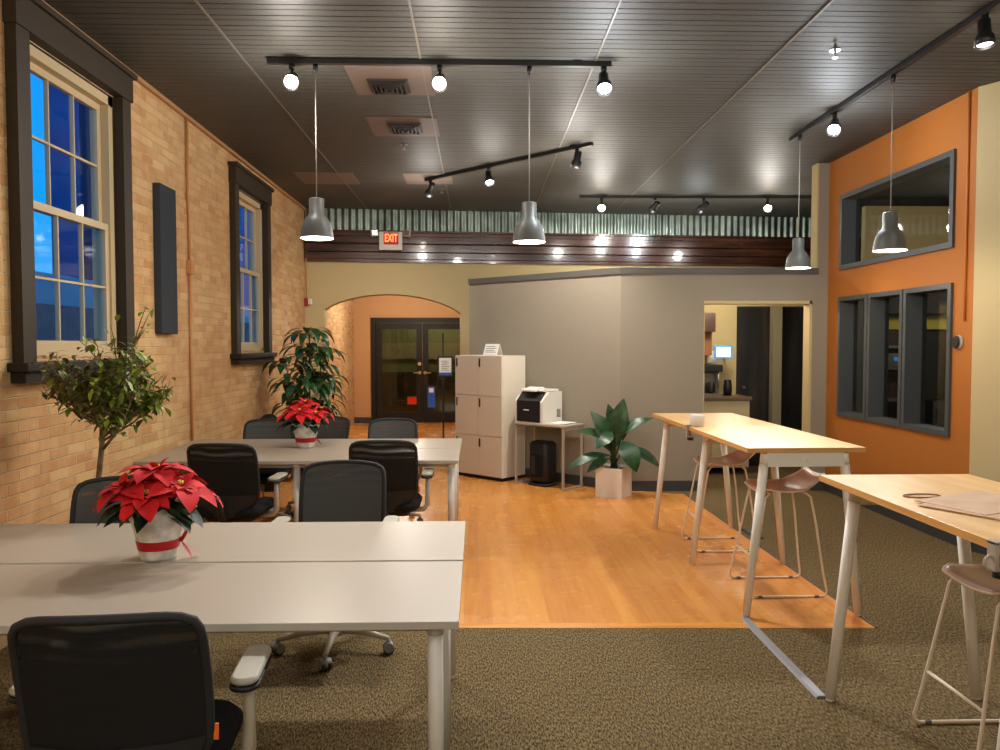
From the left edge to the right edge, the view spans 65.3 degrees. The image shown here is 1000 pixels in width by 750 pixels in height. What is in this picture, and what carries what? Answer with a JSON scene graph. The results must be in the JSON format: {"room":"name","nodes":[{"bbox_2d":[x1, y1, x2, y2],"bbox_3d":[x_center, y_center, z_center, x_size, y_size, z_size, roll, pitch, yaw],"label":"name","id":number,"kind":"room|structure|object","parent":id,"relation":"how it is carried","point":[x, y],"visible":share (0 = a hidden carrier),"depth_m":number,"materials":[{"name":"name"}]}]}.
{"room":"open-plan office","nodes":[
{"label":"open-plan office","id":0,"kind":"room"},
{"bbox_2d":[0,0,353,649],"bbox_3d":[-2.744,-0.418,6.113,0.140,3.550,19.600,0,2,-2],"label":"wall","id":1,"kind":"structure","parent":0,"point":[44,457],"depth_m":6.47,"materials":[{"name":"brick"}]},
{"bbox_2d":[2,0,143,382],"bbox_3d":[-2.652,-1.035,4.832,0.252,2.105,1.465,0,2,-2],"label":"window","id":2,"kind":"structure","parent":1,"relation":"in","point":[25,21],"depth_m":4.76,"materials":[{"name":"brown paint"}]},
{"bbox_2d":[152,183,177,333],"bbox_3d":[-2.646,-0.906,6.172,0.058,1.160,0.320,0,2,-2],"label":"acoustic panel","id":3,"kind":"object","parent":1,"relation":"attached to","point":[164,197],"visible":1,"depth_m":6.10,"materials":[{"name":"grey fabric"}]},
{"bbox_2d":[42,0,305,209],"bbox_3d":[-2.591,-2.086,3.749,0.035,0.030,15.000,0,2,-2],"label":"trim","id":4,"kind":"structure","parent":1,"relation":"attached to","point":[147,86],"depth_m":6.97,"materials":[{"name":"brown"}]},
{"bbox_2d":[185,118,194,440],"bbox_3d":[-2.669,-0.808,6.731,0.045,2.760,0.070,0,2,-2],"label":"conduit","id":5,"kind":"object","parent":1,"relation":"attached to","point":[189,263],"visible":1,"depth_m":6.72,"materials":[{"name":"brown"}]},
{"bbox_2d":[227,161,277,364],"bbox_3d":[-2.757,-1.148,8.542,0.252,2.035,1.440,0,2,-2],"label":"window","id":6,"kind":"structure","parent":1,"relation":"in","point":[240,177],"depth_m":8.69,"materials":[{"name":"brown paint"}]},
{"bbox_2d":[353,295,459,416],"bbox_3d":[-1.097,-0.405,15.847,3.700,2.750,0.150,0,2,-2],"label":"wall","id":7,"kind":"structure","parent":0,"point":[366,308],"depth_m":15.72,"materials":[{"name":"paint"}]},
{"bbox_2d":[371,318,459,422],"bbox_3d":[-1.346,-0.093,15.809,2.500,2.130,0.197,0,2,-2],"label":"door","id":8,"kind":"structure","parent":7,"relation":"in","point":[421,325],"depth_m":15.74,"materials":[{"name":"black"}]},
{"bbox_2d":[382,329,459,371],"bbox_3d":[-1.364,-0.624,18.208,4.100,3.000,0.100,0,2,-2],"label":"wall","id":9,"kind":"structure","parent":0,"point":[388,335],"depth_m":18.14,"materials":[{"name":"beige"}]},
{"bbox_2d":[382,372,454,412],"bbox_3d":[-1.361,0.405,18.149,4.100,0.950,0.100,0,2,-2],"label":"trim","id":10,"kind":"structure","parent":9,"relation":"attached to","point":[396,386],"depth_m":18.08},
{"bbox_2d":[382,343,459,358],"bbox_3d":[-1.362,-0.555,18.121,4.100,0.370,0.080,0,2,-2],"label":"trim","id":11,"kind":"structure","parent":9,"relation":"attached to","point":[389,350],"depth_m":18.07,"materials":[{"name":"beige"}]},
{"bbox_2d":[0,422,999,749],"bbox_3d":[2.674,1.379,6.338,10.900,0.061,19.600,0,2,-2],"label":"floor","id":12,"kind":"structure","parent":0,"point":[512,688],"depth_m":4.15,"materials":[{"name":"carpet"}]},
{"bbox_2d":[31,305,175,477],"bbox_3d":[-2.106,0.524,4.206,0.673,1.818,0.721,-1,3,-28],"label":"ficus tree","id":13,"kind":"object","parent":12,"relation":"on","point":[111,395],"visible":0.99,"depth_m":4.12,"materials":[{"name":"green plant"}]},
{"bbox_2d":[69,475,173,523],"bbox_3d":[-1.828,0.984,3.603,0.684,0.947,0.643,-2,3,-36],"label":"chair","id":14,"kind":"object","parent":12,"relation":"on","point":[85,494],"visible":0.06,"depth_m":3.81,"materials":[{"name":"black"}]},
{"bbox_2d":[7,611,272,749],"bbox_3d":[-0.980,1.040,2.203,0.684,0.947,0.643,-1,3,-33],"label":"chair","id":15,"kind":"object","parent":12,"relation":"on","point":[144,680],"visible":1,"depth_m":1.95,"materials":[{"name":"black fabric"}]},
{"bbox_2d":[0,561,462,749],"bbox_3d":[-1.351,1.120,2.715,2.430,0.747,0.670,0,2,-2],"label":"desk","id":16,"kind":"object","parent":12,"relation":"on","point":[419,595],"visible":0.73,"depth_m":2.66,"materials":[{"name":"beige laminate"}]},
{"bbox_2d":[0,521,465,733],"bbox_3d":[-1.370,1.092,3.407,2.430,0.747,0.673,0,2,-2],"label":"desk","id":17,"kind":"object","parent":12,"relation":"on","point":[398,541],"visible":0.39,"depth_m":3.35,"materials":[{"name":"beige laminate"}]},
{"bbox_2d":[92,457,222,561],"bbox_3d":[-1.347,0.530,3.097,0.471,0.400,0.457,0,2,2],"label":"poinsettia","id":18,"kind":"object","parent":17,"relation":"on","point":[157,520],"visible":1,"depth_m":3.02,"materials":[{"name":"red"}]},
{"bbox_2d":[92,473,150,512],"bbox_3d":[-1.450,0.463,3.026,0.252,0.150,0.268,-1,2,-19],"label":"flower","id":19,"kind":"object","parent":18,"relation":"on","point":[132,491],"depth_m":2.97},
{"bbox_2d":[106,475,146,508],"bbox_3d":[-1.460,0.464,3.151,0.247,0.153,0.254,-1,2,-19],"label":"flower","id":20,"kind":"object","parent":18,"relation":"on","point":[113,485],"depth_m":3.03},
{"bbox_2d":[108,478,177,522],"bbox_3d":[-1.356,0.477,2.978,0.266,0.146,0.262,-1,2,-19],"label":"flower","id":21,"kind":"object","parent":18,"relation":"on","point":[158,492],"depth_m":2.97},
{"bbox_2d":[116,457,197,485],"bbox_3d":[-1.361,0.376,3.094,0.301,0.093,0.293,-1,2,-19],"label":"flower","id":22,"kind":"object","parent":18,"relation":"on","point":[162,474],"depth_m":3.05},
{"bbox_2d":[147,470,216,512],"bbox_3d":[-1.263,0.447,3.058,0.291,0.150,0.302,-1,2,-19],"label":"flower","id":23,"kind":"object","parent":18,"relation":"on","point":[162,485],"depth_m":3.01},
{"bbox_2d":[166,469,206,483],"bbox_3d":[-1.371,0.447,3.216,0.255,0.157,0.219,1,3,26],"label":"flower","id":24,"kind":"object","parent":18,"relation":"on","point":[179,476],"depth_m":3.14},
{"bbox_2d":[180,474,222,506],"bbox_3d":[-1.267,0.471,3.178,0.264,0.147,0.262,-1,2,-19],"label":"flower","id":25,"kind":"object","parent":18,"relation":"on","point":[187,481],"depth_m":3.08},
{"bbox_2d":[186,443,287,522],"bbox_3d":[-1.829,0.910,5.465,0.684,0.947,0.643,-1,3,-25],"label":"chair","id":26,"kind":"object","parent":12,"relation":"on","point":[231,470],"visible":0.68,"depth_m":5.22,"materials":[{"name":"black"}]},
{"bbox_2d":[232,418,293,522],"bbox_3d":[-2.151,0.869,6.977,0.657,0.909,0.617,-1,3,-28],"label":"chair","id":27,"kind":"object","parent":12,"relation":"on","point":[266,428],"visible":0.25,"depth_m":7.20,"materials":[{"name":"black"}]},
{"bbox_2d":[134,448,459,521],"bbox_3d":[-1.490,0.988,6.037,2.350,0.747,0.665,0,2,-2],"label":"desk","id":28,"kind":"object","parent":12,"relation":"on","point":[296,459],"visible":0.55,"depth_m":5.82,"materials":[{"name":"beige laminate"}]},
{"bbox_2d":[262,327,348,477],"bbox_3d":[-2.219,0.345,8.954,0.927,1.799,0.790,0,2,-2],"label":"floor plant","id":29,"kind":"object","parent":12,"relation":"on","point":[315,380],"visible":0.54,"depth_m":8.83,"materials":[{"name":"green plant"}]},
{"bbox_2d":[173,438,461,522],"bbox_3d":[-1.509,0.961,6.713,2.350,0.747,0.662,0,2,-2],"label":"desk","id":30,"kind":"object","parent":12,"relation":"on","point":[419,442],"visible":0.32,"depth_m":6.76,"materials":[{"name":"beige laminate"}]},
{"bbox_2d":[276,397,335,447],"bbox_3d":[-1.606,0.390,6.454,0.472,0.412,0.480,1,3,25],"label":"poinsettia","id":31,"kind":"object","parent":30,"relation":"on","point":[309,418],"visible":1,"depth_m":6.36,"materials":[{"name":"red"}]},
{"bbox_2d":[277,409,299,422],"bbox_3d":[-1.727,0.329,6.396,0.249,0.141,0.263,1,3,25],"label":"flower","id":32,"kind":"object","parent":31,"relation":"on","point":[290,415],"depth_m":6.33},
{"bbox_2d":[283,404,313,423],"bbox_3d":[-1.633,0.311,6.338,0.284,0.155,0.253,1,3,25],"label":"flower","id":33,"kind":"object","parent":31,"relation":"on","point":[305,413],"depth_m":6.30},
{"bbox_2d":[289,397,318,408],"bbox_3d":[-1.613,0.234,6.456,0.252,0.100,0.287,1,3,25],"label":"flower","id":34,"kind":"object","parent":31,"relation":"on","point":[305,403],"depth_m":6.39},
{"bbox_2d":[296,407,328,423],"bbox_3d":[-1.525,0.332,6.362,0.249,0.141,0.301,1,3,25],"label":"flower","id":35,"kind":"object","parent":31,"relation":"on","point":[305,415],"depth_m":6.31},
{"bbox_2d":[311,402,333,419],"bbox_3d":[-1.500,0.303,6.485,0.261,0.163,0.233,1,3,25],"label":"flower","id":36,"kind":"object","parent":31,"relation":"on","point":[317,409],"depth_m":6.40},
{"bbox_2d":[286,416,349,516],"bbox_3d":[-1.773,0.859,7.468,0.643,0.890,0.604,0,2,4],"label":"chair","id":37,"kind":"object","parent":12,"relation":"on","point":[338,428],"visible":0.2,"depth_m":7.64,"materials":[{"name":"black"}]},
{"bbox_2d":[271,460,398,671],"bbox_3d":[-0.891,0.963,4.123,0.684,0.947,0.643,-1,3,-28],"label":"chair","id":38,"kind":"object","parent":12,"relation":"on","point":[330,490],"visible":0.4,"depth_m":4.34,"materials":[{"name":"black"}]},
{"bbox_2d":[349,440,433,515],"bbox_3d":[-0.788,0.903,5.635,0.684,0.947,0.643,-1,3,-28],"label":"chair","id":39,"kind":"object","parent":12,"relation":"on","point":[399,458],"visible":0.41,"depth_m":5.39,"materials":[{"name":"black"}]},
{"bbox_2d":[368,418,422,520],"bbox_3d":[-1.012,0.867,7.029,0.657,0.909,0.617,-1,3,-28],"label":"chair","id":40,"kind":"object","parent":12,"relation":"on","point":[383,428],"visible":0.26,"depth_m":7.26,"materials":[{"name":"black"}]},
{"bbox_2d":[437,333,452,437],"bbox_3d":[-0.800,0.288,11.002,0.320,1.750,0.320,0,2,-2],"label":"sign stand","id":41,"kind":"object","parent":12,"relation":"on","point":[444,363],"visible":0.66,"depth_m":10.95,"materials":[{"name":"black"}]},
{"bbox_2d":[455,355,524,481],"bbox_3d":[-0.124,0.494,9.408,0.760,1.465,0.434,2,3,42],"label":"cabinet","id":42,"kind":"object","parent":12,"relation":"on","point":[487,387],"visible":0.91,"depth_m":9.19,"materials":[{"name":"beige"}]},
{"bbox_2d":[528,440,556,486],"bbox_3d":[0.487,0.999,8.864,0.290,0.500,0.240,2,3,42],"label":"trash can","id":43,"kind":"object","parent":12,"relation":"on","point":[542,452],"visible":1,"depth_m":8.77,"materials":[{"name":"black plastic"}]},
{"bbox_2d":[530,454,541,477],"bbox_3d":[0.409,1.022,8.781,0.165,0.260,0.007,2,3,42],"label":"grille","id":44,"kind":"object","parent":43,"relation":"attached to","point":[538,470],"depth_m":8.76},
{"bbox_2d":[514,422,583,490],"bbox_3d":[0.549,0.894,8.818,0.710,0.712,0.385,2,3,42],"label":"side table","id":45,"kind":"object","parent":12,"relation":"on","point":[566,427],"visible":0.77,"depth_m":8.70,"materials":[{"name":"beige laminate"}]},
{"bbox_2d":[515,386,561,423],"bbox_3d":[0.438,0.333,8.911,0.398,0.400,0.374,2,3,42],"label":"printer","id":46,"kind":"object","parent":45,"relation":"on","point":[539,405],"visible":1,"depth_m":8.78,"materials":[{"name":"white plastic"}]},
{"bbox_2d":[566,399,658,498],"bbox_3d":[1.192,0.760,8.191,0.980,1.030,0.429,0,2,6],"label":"potted plant","id":47,"kind":"object","parent":12,"relation":"on","point":[614,481],"visible":0.98,"depth_m":8.12,"materials":[{"name":"plant"}]},
{"bbox_2d":[681,450,754,551],"bbox_3d":[1.740,0.964,6.185,0.498,0.781,0.426,0,2,-2],"label":"bar stool","id":48,"kind":"object","parent":12,"relation":"on","point":[738,457],"visible":0.8,"depth_m":6.24,"materials":[{"name":"beige metal"}]},
{"bbox_2d":[704,394,751,467],"bbox_3d":[2.580,0.694,9.819,0.990,0.873,0.575,0,2,-2],"label":"base cabinet","id":49,"kind":"object","parent":12,"relation":"on","point":[738,404],"depth_m":9.55,"materials":[{"name":"beige"}]},
{"bbox_2d":[704,364,722,395],"bbox_3d":[2.650,0.062,9.819,0.230,0.390,0.300,0,2,-2],"label":"coffee machine","id":50,"kind":"object","parent":49,"relation":"on","point":[711,371],"visible":0.78,"depth_m":9.71,"materials":[{"name":"silver metal"}]},
{"bbox_2d":[704,394,751,399],"bbox_3d":[2.580,0.277,9.803,0.990,0.038,0.575,0,2,-2],"label":"countertop","id":51,"kind":"structure","parent":49,"relation":"on","point":[734,396],"depth_m":9.52,"materials":[{"name":"brown stone"}]},
{"bbox_2d":[652,413,865,616],"bbox_3d":[1.724,0.875,5.670,0.714,1.000,2.280,0,2,-3],"label":"table","id":52,"kind":"object","parent":12,"relation":"on","point":[777,446],"visible":0.94,"depth_m":5.01,"materials":[{"name":"brown wood"}]},
{"bbox_2d":[683,414,704,439],"bbox_3d":[1.407,0.382,5.682,0.153,0.185,0.084,0,2,-2],"label":"module","id":53,"kind":"object","parent":52,"relation":"attached to","point":[696,420],"visible":1,"depth_m":5.65,"materials":[{"name":"white"}]},
{"bbox_2d":[729,467,827,597],"bbox_3d":[1.815,1.007,5.107,0.498,0.781,0.426,0,2,-2],"label":"bar stool","id":54,"kind":"object","parent":12,"relation":"on","point":[802,480],"visible":0.84,"depth_m":5.12,"materials":[{"name":"beige"}]},
{"bbox_2d":[740,617,824,697],"bbox_3d":[1.441,1.435,4.037,0.056,0.010,1.020,0,2,-2],"label":"cover","id":55,"kind":"object","parent":12,"relation":"on","point":[815,691],"visible":0.93,"depth_m":3.92,"materials":[{"name":"grey plastic"}]},
{"bbox_2d":[887,330,898,417],"bbox_3d":[4.713,0.317,9.905,1.220,1.780,0.295,0,2,-2],"label":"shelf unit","id":56,"kind":"object","parent":12,"relation":"on","point":[893,334],"visible":0.05,"depth_m":10.03,"materials":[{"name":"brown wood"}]},
{"bbox_2d":[819,474,999,749],"bbox_3d":[1.846,1.002,2.475,0.714,1.000,2.280,0,2,-2],"label":"table","id":57,"kind":"object","parent":12,"relation":"on","point":[885,490],"visible":0.83,"depth_m":3.44,"materials":[{"name":"brown wood"}]},
{"bbox_2d":[914,490,999,520],"bbox_3d":[1.780,0.476,2.866,0.412,0.019,0.339,-1,3,-26],"label":"stack","id":58,"kind":"object","parent":57,"relation":"on","point":[979,503],"visible":1,"depth_m":2.88,"materials":[{"name":"beige paper"}]},
{"bbox_2d":[982,539,999,578],"bbox_3d":[1.610,0.511,2.441,0.116,0.185,0.378,2,3,40],"label":"module","id":59,"kind":"object","parent":57,"relation":"attached to","point":[992,558],"visible":1,"depth_m":2.33,"materials":[{"name":"white"}]},
{"bbox_2d":[925,398,944,426],"bbox_3d":[5.625,0.759,9.855,0.560,0.900,0.470,0,2,-2],"label":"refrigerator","id":60,"kind":"object","parent":12,"relation":"on","point":[934,407],"visible":0.17,"depth_m":9.64,"materials":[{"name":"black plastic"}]},
{"bbox_2d":[913,563,999,749],"bbox_3d":[1.992,1.088,3.073,0.498,0.781,0.426,0,2,-2],"label":"bar stool","id":61,"kind":"object","parent":12,"relation":"on","point":[975,577],"visible":0.94,"depth_m":3.13,"materials":[{"name":"beige metal"}]},
{"bbox_2d":[44,0,999,218],"bbox_3d":[2.615,-2.190,4.735,11.100,0.100,16.686,0,2,-2],"label":"ceiling","id":62,"kind":"structure","parent":0,"point":[676,63],"depth_m":5.87,"materials":[{"name":"paint"}]},
{"bbox_2d":[194,0,365,207],"bbox_3d":[-1.709,-2.099,3.773,0.012,0.010,14.800,0,2,-2],"label":"trim","id":63,"kind":"structure","parent":62,"relation":"attached to","point":[195,1],"depth_m":5.73,"materials":[{"name":"brown"}]},
{"bbox_2d":[293,172,360,184],"bbox_3d":[-2.027,-2.315,9.187,0.670,0.008,0.650,0,2,-2],"label":"trim","id":64,"kind":"structure","parent":62,"relation":"attached to","point":[349,178],"depth_m":9.17,"materials":[{"name":"brown"}]},
{"bbox_2d":[366,79,410,94],"bbox_3d":[-0.833,-2.157,5.868,0.300,0.041,0.300,0,2,-2],"label":"ceiling vent","id":65,"kind":"object","parent":62,"relation":"in","point":[377,86],"visible":1,"depth_m":5.81,"materials":[{"name":"metal"}]},
{"bbox_2d":[343,65,434,94],"bbox_3d":[-0.800,-2.178,5.758,0.610,0.008,0.680,0,2,-2],"label":"trim","id":66,"kind":"structure","parent":62,"relation":"attached to","point":[357,74],"depth_m":5.65,"materials":[{"name":"brown"}]},
{"bbox_2d":[365,117,439,136],"bbox_3d":[-0.861,-2.228,7.016,0.610,0.008,0.600,0,2,-2],"label":"trim","id":67,"kind":"structure","parent":62,"relation":"attached to","point":[378,125],"depth_m":6.91,"materials":[{"name":"brown"}]},
{"bbox_2d":[387,123,422,134],"bbox_3d":[-0.850,-2.203,7.007,0.300,0.041,0.300,0,2,-2],"label":"ceiling vent","id":68,"kind":"object","parent":62,"relation":"in","point":[394,128],"visible":1,"depth_m":6.94,"materials":[{"name":"metal"}]},
{"bbox_2d":[402,173,452,183],"bbox_3d":[-0.842,-2.315,9.195,0.560,0.008,0.600,0,2,-2],"label":"trim","id":69,"kind":"structure","parent":62,"relation":"attached to","point":[410,178],"depth_m":9.17,"materials":[{"name":"brown"}]},
{"bbox_2d":[408,0,450,208],"bbox_3d":[-0.500,-2.100,3.807,0.012,0.010,14.800,0,2,-2],"label":"trim","id":70,"kind":"structure","parent":62,"relation":"attached to","point":[409,3],"depth_m":5.84,"materials":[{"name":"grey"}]},
{"bbox_2d":[267,57,611,67],"bbox_3d":[-0.408,-2.141,5.340,2.350,0.046,0.044,0,2,-2],"label":"track","id":71,"kind":"object","parent":62,"relation":"attached to","point":[270,60],"visible":1,"depth_m":5.33,"materials":[{"name":"black"}]},
{"bbox_2d":[282,63,298,90],"bbox_3d":[-1.411,-2.022,5.312,0.111,0.192,0.179,0,2,-2],"label":"track spotlight","id":72,"kind":"object","parent":71,"relation":"hanging from","point":[290,81],"visible":1,"depth_m":5.27,"materials":[{"name":"black"}]},
{"bbox_2d":[300,64,333,240],"bbox_3d":[-1.259,-1.527,5.340,0.225,1.178,0.225,0,2,-2],"label":"pendant lamp","id":73,"kind":"object","parent":71,"relation":"hanging from","point":[316,226],"visible":1,"depth_m":5.31,"materials":[{"name":"grey"}]},
{"bbox_2d":[431,65,446,92],"bbox_3d":[-0.414,-2.022,5.340,0.112,0.193,0.179,0,2,-2],"label":"track spotlight","id":74,"kind":"object","parent":71,"relation":"hanging from","point":[439,82],"visible":1,"depth_m":5.30,"materials":[{"name":"black"}]},
{"bbox_2d":[513,66,544,243],"bbox_3d":[0.202,-1.519,5.382,0.225,1.198,0.225,0,2,-2],"label":"pendant lamp","id":75,"kind":"object","parent":71,"relation":"hanging from","point":[528,230],"visible":1,"depth_m":5.35,"materials":[{"name":"grey"}]},
{"bbox_2d":[596,66,612,95],"bbox_3d":[0.714,-2.021,5.369,0.112,0.198,0.163,0,2,-2],"label":"track spotlight","id":76,"kind":"object","parent":71,"relation":"hanging from","point":[604,85],"visible":1,"depth_m":5.35,"materials":[{"name":"black"}]},
{"bbox_2d":[425,142,592,181],"bbox_3d":[0.010,-2.259,8.320,2.407,0.046,0.044,2,3,43],"label":"track","id":77,"kind":"object","parent":62,"relation":"attached to","point":[588,144],"visible":1,"depth_m":8.19,"materials":[{"name":"black"}]},
{"bbox_2d":[536,0,621,202],"bbox_3d":[0.700,-2.101,3.841,0.012,0.010,14.800,0,2,-2],"label":"trim","id":78,"kind":"structure","parent":62,"relation":"attached to","point":[619,2],"depth_m":5.82,"materials":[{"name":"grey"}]},
{"bbox_2d":[579,195,811,198],"bbox_3d":[2.625,-2.335,10.224,3.171,0.046,0.044,0,2,-1],"label":"track","id":79,"kind":"object","parent":62,"relation":"attached to","point":[580,196],"visible":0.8,"depth_m":10.21,"materials":[{"name":"black"}]},
{"bbox_2d":[617,0,833,208],"bbox_3d":[1.899,-2.103,3.875,0.012,0.010,14.800,0,2,-2],"label":"trim","id":80,"kind":"structure","parent":62,"relation":"attached to","point":[830,1],"depth_m":5.80,"materials":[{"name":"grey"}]},
{"bbox_2d":[789,0,999,140],"bbox_3d":[2.797,-2.138,5.270,0.044,0.046,4.160,0,2,-1],"label":"track","id":81,"kind":"object","parent":62,"relation":"attached to","point":[995,5],"visible":1,"depth_m":5.32,"materials":[{"name":"black"}]},
{"bbox_2d":[785,135,810,268],"bbox_3d":[2.738,-1.584,7.143,0.225,1.208,0.225,0,2,-2],"label":"pendant lamp","id":82,"kind":"object","parent":81,"relation":"hanging from","point":[798,258],"visible":1,"depth_m":7.11,"materials":[{"name":"grey"}]},
{"bbox_2d":[872,74,907,252],"bbox_3d":[2.783,-1.505,5.545,0.225,1.238,0.225,0,2,-2],"label":"pendant lamp","id":83,"kind":"object","parent":81,"relation":"hanging from","point":[890,238],"visible":1,"depth_m":5.51,"materials":[{"name":"grey"}]},
{"bbox_2d":[974,14,995,50],"bbox_3d":[2.812,-1.993,4.518,0.112,0.185,0.110,0,2,-2],"label":"track spotlight","id":84,"kind":"object","parent":81,"relation":"hanging from","point":[985,39],"visible":1,"depth_m":4.50,"materials":[{"name":"black"}]},
{"bbox_2d":[305,262,784,415],"bbox_3d":[2.626,-0.656,12.092,11.000,3.550,0.341,0,2,-6],"label":"wall","id":85,"kind":"structure","parent":0,"point":[329,284],"depth_m":11.45,"materials":[{"name":"paint"}]},
{"bbox_2d":[370,229,410,249],"bbox_3d":[-1.569,-1.944,11.200,0.584,0.296,0.081,0,2,-6],"label":"exit sign","id":86,"kind":"object","parent":85,"relation":"attached to","point":[387,240],"visible":1,"depth_m":11.19,"materials":[{"name":"beige"}]},
{"bbox_2d":[304,230,860,266],"bbox_3d":[2.559,-1.882,11.789,10.790,0.445,0.152,0,2,-6],"label":"ceiling beam","id":87,"kind":"structure","parent":85,"relation":"attached to","point":[346,245],"depth_m":11.59,"materials":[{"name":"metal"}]},
{"bbox_2d":[304,208,861,237],"bbox_3d":[2.551,-2.256,11.803,10.800,0.330,0.026,0,2,-6],"label":"corrugated metal panel","id":88,"kind":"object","parent":85,"relation":"attached to","point":[340,219],"depth_m":11.64,"materials":[{"name":"metal"}]},
{"bbox_2d":[469,163,829,480],"bbox_3d":[1.539,-0.527,8.863,4.346,3.550,0.980,1,2,19],"label":"wall partition","id":89,"kind":"structure","parent":0,"point":[600,341],"depth_m":8.50,"materials":[{"name":"paint"}]},
{"bbox_2d":[468,267,818,283],"bbox_3d":[1.408,-1.141,8.853,4.119,0.067,0.965,1,2,20],"label":"trim","id":90,"kind":"structure","parent":89,"relation":"attached to","point":[622,270],"depth_m":8.43,"materials":[{"name":"grey"}]},
{"bbox_2d":[523,468,823,490],"bbox_3d":[1.435,1.193,8.880,4.207,0.110,0.848,1,2,20],"label":"baseboard","id":91,"kind":"structure","parent":89,"relation":"attached to","point":[569,478],"depth_m":8.50,"materials":[{"name":"grey"}]},
{"bbox_2d":[703,301,811,468],"bbox_3d":[2.798,0.226,8.570,1.184,2.067,0.156,0,2,-2],"label":"trim","id":92,"kind":"structure","parent":89,"relation":"attached to","point":[807,318],"depth_m":8.52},
{"bbox_2d":[811,163,818,267],"bbox_3d":[3.433,-1.719,8.507,0.017,1.140,0.144,0,2,-2],"label":"trim","id":93,"kind":"structure","parent":89,"relation":"attached to","point":[815,168],"depth_m":8.49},
{"bbox_2d":[704,206,948,397],"bbox_3d":[4.415,-0.495,10.177,7.000,3.380,0.120,0,2,-2],"label":"wall","id":94,"kind":"structure","parent":0,"point":[922,226],"depth_m":10.09,"materials":[{"name":"paint"}]},
{"bbox_2d":[705,313,715,354],"bbox_3d":[2.387,-0.518,9.886,0.590,0.530,0.344,0,2,-2],"label":"upper cabinet","id":95,"kind":"object","parent":94,"relation":"attached to","point":[710,318],"visible":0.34,"depth_m":9.72,"materials":[{"name":"brown wood"}]},
{"bbox_2d":[736,307,803,465],"bbox_3d":[3.521,0.153,10.132,0.924,2.070,0.090,0,2,-2],"label":"door","id":96,"kind":"structure","parent":94,"relation":"in","point":[753,323],"depth_m":10.12,"materials":[{"name":"brown wood"}]},
{"bbox_2d":[769,306,782,468],"bbox_3d":[3.541,0.157,10.038,0.115,2.090,0.120,0,2,-2],"label":"trim","id":97,"kind":"structure","parent":94,"relation":"attached to","point":[775,354],"depth_m":9.97,"materials":[{"name":"brown"}]},
{"bbox_2d":[889,291,946,314],"bbox_3d":[6.002,-0.934,9.914,3.840,0.320,0.440,0,2,-2],"label":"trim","id":98,"kind":"structure","parent":94,"relation":"attached to","point":[936,302],"depth_m":9.68,"materials":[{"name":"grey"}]},
{"bbox_2d":[889,315,946,328],"bbox_3d":[5.997,-0.682,10.104,3.840,0.180,0.100,0,2,-2],"label":"trim","id":99,"kind":"structure","parent":94,"relation":"attached to","point":[933,321],"depth_m":10.04,"materials":[{"name":"yellow"}]},
{"bbox_2d":[856,301,863,411],"bbox_3d":[4.047,0.057,9.402,0.080,2.340,1.450,0,2,-2],"label":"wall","id":100,"kind":"structure","parent":0,"point":[860,336],"depth_m":8.71,"materials":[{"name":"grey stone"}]},
{"bbox_2d":[825,87,977,474],"bbox_3d":[3.677,-0.463,7.244,0.160,3.550,2.500,0,2,-2],"label":"wall","id":101,"kind":"structure","parent":0,"point":[889,449],"depth_m":6.78,"materials":[{"name":"paint"}]},
{"bbox_2d":[836,294,867,420],"bbox_3d":[3.652,-0.184,7.910,0.192,1.238,0.608,0,2,-2],"label":"window","id":102,"kind":"structure","parent":101,"relation":"in","point":[847,331],"depth_m":8.16,"materials":[{"name":"grey"}]},
{"bbox_2d":[865,289,902,427],"bbox_3d":[3.670,-0.159,7.281,0.192,1.238,0.618,0,2,-2],"label":"window","id":103,"kind":"structure","parent":101,"relation":"in","point":[878,302],"depth_m":7.54,"materials":[{"name":"grey"}]},
{"bbox_2d":[824,483,957,546],"bbox_3d":[3.590,1.256,7.302,0.014,0.110,2.485,0,2,-2],"label":"apron","id":104,"kind":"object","parent":101,"relation":"attached to","point":[945,536],"depth_m":6.88,"materials":[{"name":"grey"}]},
{"bbox_2d":[839,149,956,269],"bbox_3d":[3.671,-1.446,7.185,0.192,0.778,1.958,0,2,-2],"label":"window","id":105,"kind":"structure","parent":101,"relation":"in","point":[849,214],"depth_m":7.35,"materials":[{"name":"grey"}]},
{"bbox_2d":[901,283,953,436],"bbox_3d":[3.689,-0.133,6.607,0.192,1.238,0.698,0,2,-2],"label":"window","id":106,"kind":"structure","parent":101,"relation":"in","point":[914,337],"depth_m":6.90,"materials":[{"name":"grey"}]},
{"bbox_2d":[963,90,970,320],"bbox_3d":[3.620,-1.306,6.047,0.017,1.770,0.018,0,2,-2],"label":"conduit","id":107,"kind":"object","parent":101,"relation":"attached to","point":[969,92],"visible":1,"depth_m":6.04,"materials":[{"name":"orange"}]},
{"bbox_2d":[969,81,999,481],"bbox_3d":[6.007,-0.266,2.291,0.160,3.550,8.800,-1,3,-32],"label":"wall","id":108,"kind":"structure","parent":0,"point":[984,457],"depth_m":5.90,"materials":[{"name":"beige"}]},
{"bbox_3d":[-22.087,0.681,26.936,37.360,0.300,65.000,0,2,-2],"label":"ground","id":109,"kind":"structure","parent":0,"visible":0},
{"bbox_2d":[79,103,92,279],"bbox_3d":[-9.657,-6.780,22.015,1.450,15.000,5.940,0,2,-2],"label":"building","id":110,"kind":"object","parent":109,"relation":"on","point":[84,118],"visible":0.02,"depth_m":19.15,"materials":[{"name":"blue"}]},
{"bbox_2d":[35,271,248,341],"bbox_3d":[-8.731,-0.709,22.252,1.040,2.850,27.000,0,2,-2],"label":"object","id":111,"kind":"object","parent":109,"relation":"on","point":[44,289],"visible":0.02,"depth_m":14.34,"materials":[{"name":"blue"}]},
{"bbox_2d":[49,84,249,305],"bbox_3d":[-12.428,-7.695,32.463,5.000,16.000,13.840,0,2,-2],"label":"neighbouring building","id":112,"kind":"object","parent":109,"relation":"on","point":[58,101],"visible":0.02,"depth_m":25.58,"materials":[{"name":"blue"}]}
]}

